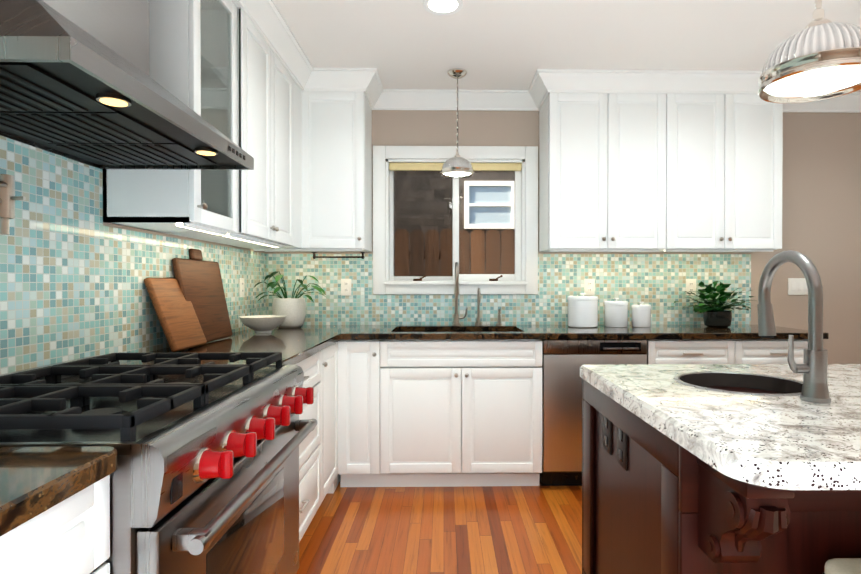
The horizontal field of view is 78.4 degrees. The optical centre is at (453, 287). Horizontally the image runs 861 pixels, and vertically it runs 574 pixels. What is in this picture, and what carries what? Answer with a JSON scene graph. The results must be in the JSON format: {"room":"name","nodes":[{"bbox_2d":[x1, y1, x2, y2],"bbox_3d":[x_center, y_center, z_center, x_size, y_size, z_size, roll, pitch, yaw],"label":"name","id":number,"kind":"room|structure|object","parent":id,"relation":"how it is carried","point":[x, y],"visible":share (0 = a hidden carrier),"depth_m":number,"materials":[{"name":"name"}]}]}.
{"room":"kitchen","nodes":[
{"label":"kitchen","id":0,"kind":"room"},
{"bbox_2d":[103,222,265,352],"bbox_3d":[-1.298,-0.060,0.729,0.120,2.510,6.060,0,0,-1],"label":"wall","id":1,"kind":"structure","parent":0,"point":[154,232],"depth_m":2.35,"materials":[{"name":"mosaic tile"}]},
{"bbox_2d":[0,0,253,169],"bbox_3d":[-0.974,-0.868,1.409,0.548,0.902,0.920,0,0,-1],"label":"range hood","id":2,"kind":"object","parent":1,"relation":"attached to","point":[78,83],"visible":1,"depth_m":1.33,"materials":[{"name":"silver metal"}]},
{"bbox_2d":[0,136,265,374],"bbox_3d":[-1.239,-0.242,0.969,0.008,1.029,5.300,0,0,-1],"label":"backsplash","id":3,"kind":"structure","parent":1,"relation":"attached to","point":[74,272],"depth_m":1.75,"materials":[{"name":"tile"}]},
{"bbox_2d":[0,174,25,234],"bbox_3d":[-1.155,-0.214,1.178,0.165,0.162,0.468,0,0,-1],"label":"pot filler","id":4,"kind":"object","parent":3,"relation":"attached to","point":[7,199],"visible":1,"depth_m":1.32,"materials":[{"name":"silver metal"}]},
{"bbox_2d":[239,278,244,296],"bbox_3d":[-1.268,0.000,3.165,0.008,0.116,0.072,0,0,-1],"label":"electrical outlet","id":5,"kind":"object","parent":3,"relation":"attached to","point":[241,287],"visible":1,"depth_m":3.16,"materials":[{"name":"white plastic"}]},
{"bbox_2d":[151,0,298,247],"bbox_3d":[-1.095,-0.778,2.650,0.346,1.075,0.836,0,0,-1],"label":"upper cabinet","id":6,"kind":"object","parent":1,"relation":"attached to","point":[219,66],"depth_m":2.23,"materials":[{"name":"white wood"}]},
{"bbox_2d":[248,82,302,248],"bbox_3d":[-1.104,-0.781,3.149,0.346,1.075,0.275,0,0,-1],"label":"upper cabinet","id":7,"kind":"object","parent":1,"relation":"attached to","point":[298,92],"depth_m":3.22,"materials":[{"name":"white wood"}]},
{"bbox_2d":[297,482,581,573],"bbox_3d":[1.101,1.224,0.778,4.920,0.060,6.060,0,0,-1],"label":"floor","id":8,"kind":"structure","parent":0,"point":[460,530],"depth_m":2.56,"materials":[{"name":"brown wood"}]},
{"bbox_2d":[0,474,109,573],"bbox_3d":[-0.911,0.753,0.631,0.645,0.884,0.562,0,0,-1],"label":"base cabinet","id":9,"kind":"object","parent":8,"relation":"on","point":[70,535],"visible":0.67,"depth_m":0.78,"materials":[{"name":"white wood"}]},
{"bbox_2d":[0,446,116,535],"bbox_3d":[-0.885,0.298,-0.156,0.669,0.035,2.132,0,0,-1],"label":"countertop","id":10,"kind":"structure","parent":9,"relation":"on","point":[35,481],"depth_m":0.79,"materials":[{"name":"stone"}]},
{"bbox_2d":[0,352,316,573],"bbox_3d":[-0.843,0.708,1.374,0.774,0.966,0.915,0,0,-1],"label":"range","id":11,"kind":"object","parent":8,"relation":"on","point":[204,477],"visible":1,"depth_m":1.18,"materials":[{"name":"silver metal"}]},
{"bbox_2d":[295,348,326,541],"bbox_3d":[-0.954,0.743,2.245,0.614,0.884,0.822,0,0,-1],"label":"base cabinet","id":12,"kind":"object","parent":8,"relation":"on","point":[319,478],"depth_m":2.47,"materials":[{"name":"white wood"}]},
{"bbox_2d":[327,342,339,493],"bbox_3d":[-0.964,0.740,2.809,0.614,0.884,0.418,0,0,-1],"label":"base cabinet","id":13,"kind":"object","parent":8,"relation":"on","point":[333,479],"depth_m":2.88,"materials":[{"name":"white wood"}]},
{"bbox_2d":[119,329,346,364],"bbox_3d":[-0.941,0.282,2.400,0.647,0.035,1.140,0,0,-1],"label":"countertop","id":14,"kind":"structure","parent":13,"relation":"on","point":[296,345],"depth_m":2.48,"materials":[{"name":"stone"}]},
{"bbox_2d":[144,278,206,351],"bbox_3d":[-1.185,0.110,2.262,0.134,0.301,0.280,0,0,-1],"label":"cutting board","id":15,"kind":"object","parent":14,"relation":"on","point":[178,318],"visible":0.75,"depth_m":2.21,"materials":[{"name":"brown wood"}]},
{"bbox_2d":[172,248,231,341],"bbox_3d":[-1.213,0.036,2.561,0.109,0.448,0.440,0,0,-1],"label":"cutting board","id":16,"kind":"object","parent":14,"relation":"on","point":[199,280],"visible":0.83,"depth_m":2.54,"materials":[{"name":"brown wood"}]},
{"bbox_2d":[239,315,286,332],"bbox_3d":[-1.099,0.212,3.044,0.262,0.094,0.262,0,0,-1],"label":"bowl","id":17,"kind":"object","parent":14,"relation":"on","point":[262,323],"visible":1,"depth_m":2.97,"materials":[{"name":"ceramic"}]},
{"bbox_2d":[275,325,828,339],"bbox_3d":[0.443,0.376,3.319,3.447,0.235,0.648,0,0,-1],"label":"countertop","id":18,"kind":"structure","parent":13,"relation":"on","point":[354,332],"depth_m":3.06,"materials":[{"name":"stone"}]},
{"bbox_2d":[254,271,326,327],"bbox_3d":[-1.030,0.075,3.390,0.447,0.364,0.404,0,0,-1],"label":"plant","id":19,"kind":"object","parent":18,"relation":"on","point":[293,309],"visible":0.98,"depth_m":3.35,"materials":[{"name":"green plant"}]},
{"bbox_2d":[452,262,501,325],"bbox_3d":[0.163,0.043,3.505,0.343,0.426,0.211,0,0,-1],"label":"sink faucet","id":20,"kind":"object","parent":18,"relation":"on","point":[457,317],"visible":1,"depth_m":3.56,"materials":[{"name":"silver metal"}]},
{"bbox_2d":[567,293,597,327],"bbox_3d":[0.853,0.145,3.478,0.200,0.223,0.200,0,0,-1],"label":"canister","id":21,"kind":"object","parent":18,"relation":"on","point":[582,311],"visible":1,"depth_m":3.39,"materials":[{"name":"white ceramic"}]},
{"bbox_2d":[604,298,627,326],"bbox_3d":[1.074,0.162,3.482,0.152,0.190,0.152,0,0,-1],"label":"canister","id":22,"kind":"object","parent":18,"relation":"on","point":[615,313],"visible":1,"depth_m":3.42,"materials":[{"name":"white ceramic"}]},
{"bbox_2d":[631,301,650,326],"bbox_3d":[1.241,0.174,3.485,0.124,0.166,0.124,0,0,-1],"label":"canister","id":23,"kind":"object","parent":18,"relation":"on","point":[641,314],"visible":1,"depth_m":3.43,"materials":[{"name":"white ceramic"}]},
{"bbox_2d":[668,281,755,326],"bbox_3d":[1.715,0.105,3.484,0.590,0.304,0.374,0,0,-1],"label":"plant","id":24,"kind":"object","parent":18,"relation":"on","point":[720,316],"visible":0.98,"depth_m":3.44,"materials":[{"name":"green plant"}]},
{"bbox_2d":[338,331,541,486],"bbox_3d":[-0.081,0.737,3.322,1.181,0.884,0.641,0,0,-1],"label":"base cabinet","id":25,"kind":"object","parent":8,"relation":"on","point":[435,413],"visible":0.98,"depth_m":3.03,"materials":[{"name":"white wood"}]},
{"bbox_2d":[540,339,646,485],"bbox_3d":[0.815,0.738,3.333,0.607,0.882,0.615,0,0,-1],"label":"dishwasher","id":26,"kind":"object","parent":8,"relation":"on","point":[563,360],"visible":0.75,"depth_m":3.04,"materials":[{"name":"metal"}]},
{"bbox_2d":[580,376,860,573],"bbox_3d":[1.682,0.749,1.363,2.494,0.884,0.953,0,0,-1],"label":"kitchen island","id":27,"kind":"object","parent":8,"relation":"on","point":[721,468],"depth_m":1.07,"materials":[{"name":"brown wood"}]},
{"bbox_2d":[580,364,860,495],"bbox_3d":[1.685,0.322,1.329,2.494,0.118,1.008,0,0,-1],"label":"island countertop","id":28,"kind":"structure","parent":27,"relation":"on","point":[769,443],"depth_m":1.08,"materials":[{"name":"white stone"}]},
{"bbox_2d":[757,250,830,402],"bbox_3d":[0.831,0.085,1.334,0.101,0.359,0.244,0,0,-1],"label":"island faucet","id":29,"kind":"object","parent":28,"relation":"on","point":[813,368],"visible":1,"depth_m":1.24,"materials":[{"name":"silver metal"}]},
{"bbox_2d":[646,339,807,363],"bbox_3d":[1.628,0.737,3.352,1.016,0.884,0.641,0,0,-1],"label":"base cabinet","id":30,"kind":"object","parent":8,"relation":"on","point":[717,351],"visible":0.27,"depth_m":3.06,"materials":[{"name":"white wood"}]},
{"bbox_2d":[822,558,860,573],"bbox_3d":[0.911,0.852,0.803,0.430,0.685,0.430,0,0,-1],"label":"stool","id":31,"kind":"object","parent":8,"relation":"on","point":[843,566],"visible":1,"depth_m":0.97,"materials":[{"name":"fabric"}]},
{"bbox_2d":[266,110,860,363],"bbox_3d":[1.050,-0.079,3.730,4.680,2.510,0.140,0,0,-1],"label":"wall","id":32,"kind":"structure","parent":0,"point":[821,194],"depth_m":3.68,"materials":[{"name":"paint"}]},
{"bbox_2d":[253,91,371,251],"bbox_3d":[-0.920,-0.776,3.432,0.724,1.088,0.373,0,0,-1],"label":"upper cabinet","id":33,"kind":"object","parent":32,"relation":"attached to","point":[336,171],"visible":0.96,"depth_m":3.28,"materials":[{"name":"white wood"}]},
{"bbox_2d":[312,252,364,258],"bbox_3d":[-0.748,-0.210,3.438,0.339,0.044,0.060,0,0,-1],"label":"towel rail","id":34,"kind":"object","parent":33,"relation":"attached to","point":[315,256],"visible":1,"depth_m":3.43,"materials":[{"name":"brown metal"}]},
{"bbox_2d":[373,146,537,293],"bbox_3d":[0.014,-0.463,3.670,1.134,1.018,0.180,0,0,-1],"label":"window","id":35,"kind":"structure","parent":32,"relation":"in","point":[388,161],"depth_m":3.63,"materials":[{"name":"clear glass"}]},
{"bbox_2d":[368,84,543,110],"bbox_3d":[0.017,-1.277,3.585,1.154,0.111,0.098,0,0,-1],"label":"crown molding","id":36,"kind":"structure","parent":32,"relation":"attached to","point":[393,99],"depth_m":3.58,"materials":[{"name":"white wood"}]},
{"bbox_2d":[266,254,750,324],"bbox_3d":[0.395,0.012,3.645,3.352,0.488,0.008,0,0,-1],"label":"backsplash","id":37,"kind":"structure","parent":32,"relation":"attached to","point":[657,282],"depth_m":3.65,"materials":[{"name":"tile"}]},
{"bbox_2d":[341,279,350,295],"bbox_3d":[-0.736,-0.003,3.616,0.072,0.116,0.008,0,0,-1],"label":"electrical outlet","id":38,"kind":"object","parent":37,"relation":"attached to","point":[345,287],"visible":1,"depth_m":3.62,"materials":[{"name":"white plastic"}]},
{"bbox_2d":[584,279,594,295],"bbox_3d":[0.941,-0.003,3.646,0.072,0.116,0.008,0,0,-1],"label":"electrical outlet","id":39,"kind":"object","parent":37,"relation":"attached to","point":[589,287],"visible":1,"depth_m":3.64,"materials":[{"name":"white plastic"}]},
{"bbox_2d":[686,279,695,295],"bbox_3d":[1.649,-0.003,3.658,0.072,0.116,0.008,0,0,-1],"label":"electrical outlet","id":40,"kind":"object","parent":37,"relation":"attached to","point":[690,285],"visible":0.92,"depth_m":3.66,"materials":[{"name":"white plastic"}]},
{"bbox_2d":[539,93,678,251],"bbox_3d":[0.993,-0.783,3.479,0.795,1.075,0.347,0,0,-1],"label":"upper cabinet","id":41,"kind":"object","parent":32,"relation":"attached to","point":[647,172],"depth_m":3.31,"materials":[{"name":"white wood"}]},
{"bbox_2d":[679,94,782,251],"bbox_3d":[1.676,-0.783,3.491,0.795,1.075,0.347,0,0,-1],"label":"upper cabinet","id":42,"kind":"object","parent":32,"relation":"attached to","point":[731,145],"depth_m":3.32,"materials":[{"name":"white wood"}]},
{"bbox_2d":[788,278,807,294],"bbox_3d":[2.400,-0.008,3.678,0.134,0.111,0.011,0,0,-1],"label":"light switch","id":43,"kind":"object","parent":32,"relation":"attached to","point":[797,286],"visible":0.73,"depth_m":3.67,"materials":[{"name":"white plastic"}]},
{"bbox_2d":[783,92,860,112],"bbox_3d":[2.672,-1.277,3.631,1.201,0.111,0.098,0,0,-1],"label":"crown molding","id":44,"kind":"structure","parent":32,"relation":"attached to","point":[851,102],"depth_m":3.64,"materials":[{"name":"white wood"}]},
{"bbox_2d":[273,0,860,91],"bbox_3d":[1.101,-1.335,0.763,4.920,0.040,6.060,0,0,-1],"label":"ceiling","id":45,"kind":"structure","parent":0,"point":[484,44],"depth_m":2.78,"materials":[{"name":"paint"}]},
{"bbox_2d":[236,0,315,90],"bbox_3d":[-0.880,-1.270,2.534,0.090,0.111,1.480,0,0,-1],"label":"crown molding","id":46,"kind":"structure","parent":45,"relation":"attached to","point":[269,22],"depth_m":2.69,"materials":[{"name":"white wood"}]},
{"bbox_2d":[312,67,383,95],"bbox_3d":[-0.647,-1.274,3.236,0.367,0.111,0.096,0,0,-1],"label":"crown molding","id":47,"kind":"structure","parent":45,"relation":"attached to","point":[367,80],"depth_m":3.23,"materials":[{"name":"white wood"}]},
{"bbox_2d":[423,0,462,14],"bbox_3d":[-0.049,-1.322,2.466,0.188,0.006,0.188,0,0,-1],"label":"recessed light","id":48,"kind":"object","parent":45,"relation":"in","point":[442,7],"visible":1,"depth_m":2.48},
{"bbox_2d":[440,68,474,177],"bbox_3d":[0.024,-1.013,3.256,0.214,0.634,0.202,0,0,-1],"label":"pendant light","id":49,"kind":"object","parent":45,"relation":"hanging from","point":[457,165],"visible":1,"depth_m":3.21,"materials":[{"name":"silver metal"}]},
{"bbox_2d":[532,69,761,95],"bbox_3d":[1.339,-1.275,3.271,1.658,0.111,0.096,0,0,-1],"label":"crown molding","id":50,"kind":"structure","parent":45,"relation":"attached to","point":[545,81],"depth_m":3.26,"materials":[{"name":"white wood"}]},
{"bbox_2d":[757,0,860,102],"bbox_3d":[0.902,-0.908,1.302,0.276,0.819,0.260,0,0,-1],"label":"pendant light","id":51,"kind":"object","parent":45,"relation":"hanging from","point":[818,58],"visible":1,"depth_m":1.25,"materials":[{"name":"silver metal"}]},
{"label":"outside","id":52,"kind":"structure","parent":0,"visible":0},
{"bbox_3d":[0.909,1.173,8.341,20.000,0.049,9.050,0,0,-1],"label":"ground","id":53,"kind":"structure","parent":52,"visible":0},
{"bbox_2d":[394,229,514,275],"bbox_3d":[0.775,0.285,5.338,10.628,1.762,0.060,0,0,-1],"label":"fence","id":54,"kind":"object","parent":53,"relation":"on","point":[487,253],"depth_m":5.29,"materials":[{"name":"brown wood"}]},
{"bbox_2d":[394,171,514,275],"bbox_3d":[0.925,-2.096,7.396,16.000,6.500,0.700,0,0,-1],"label":"house","id":55,"kind":"structure","parent":53,"relation":"on","point":[470,225],"depth_m":7.52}
]}

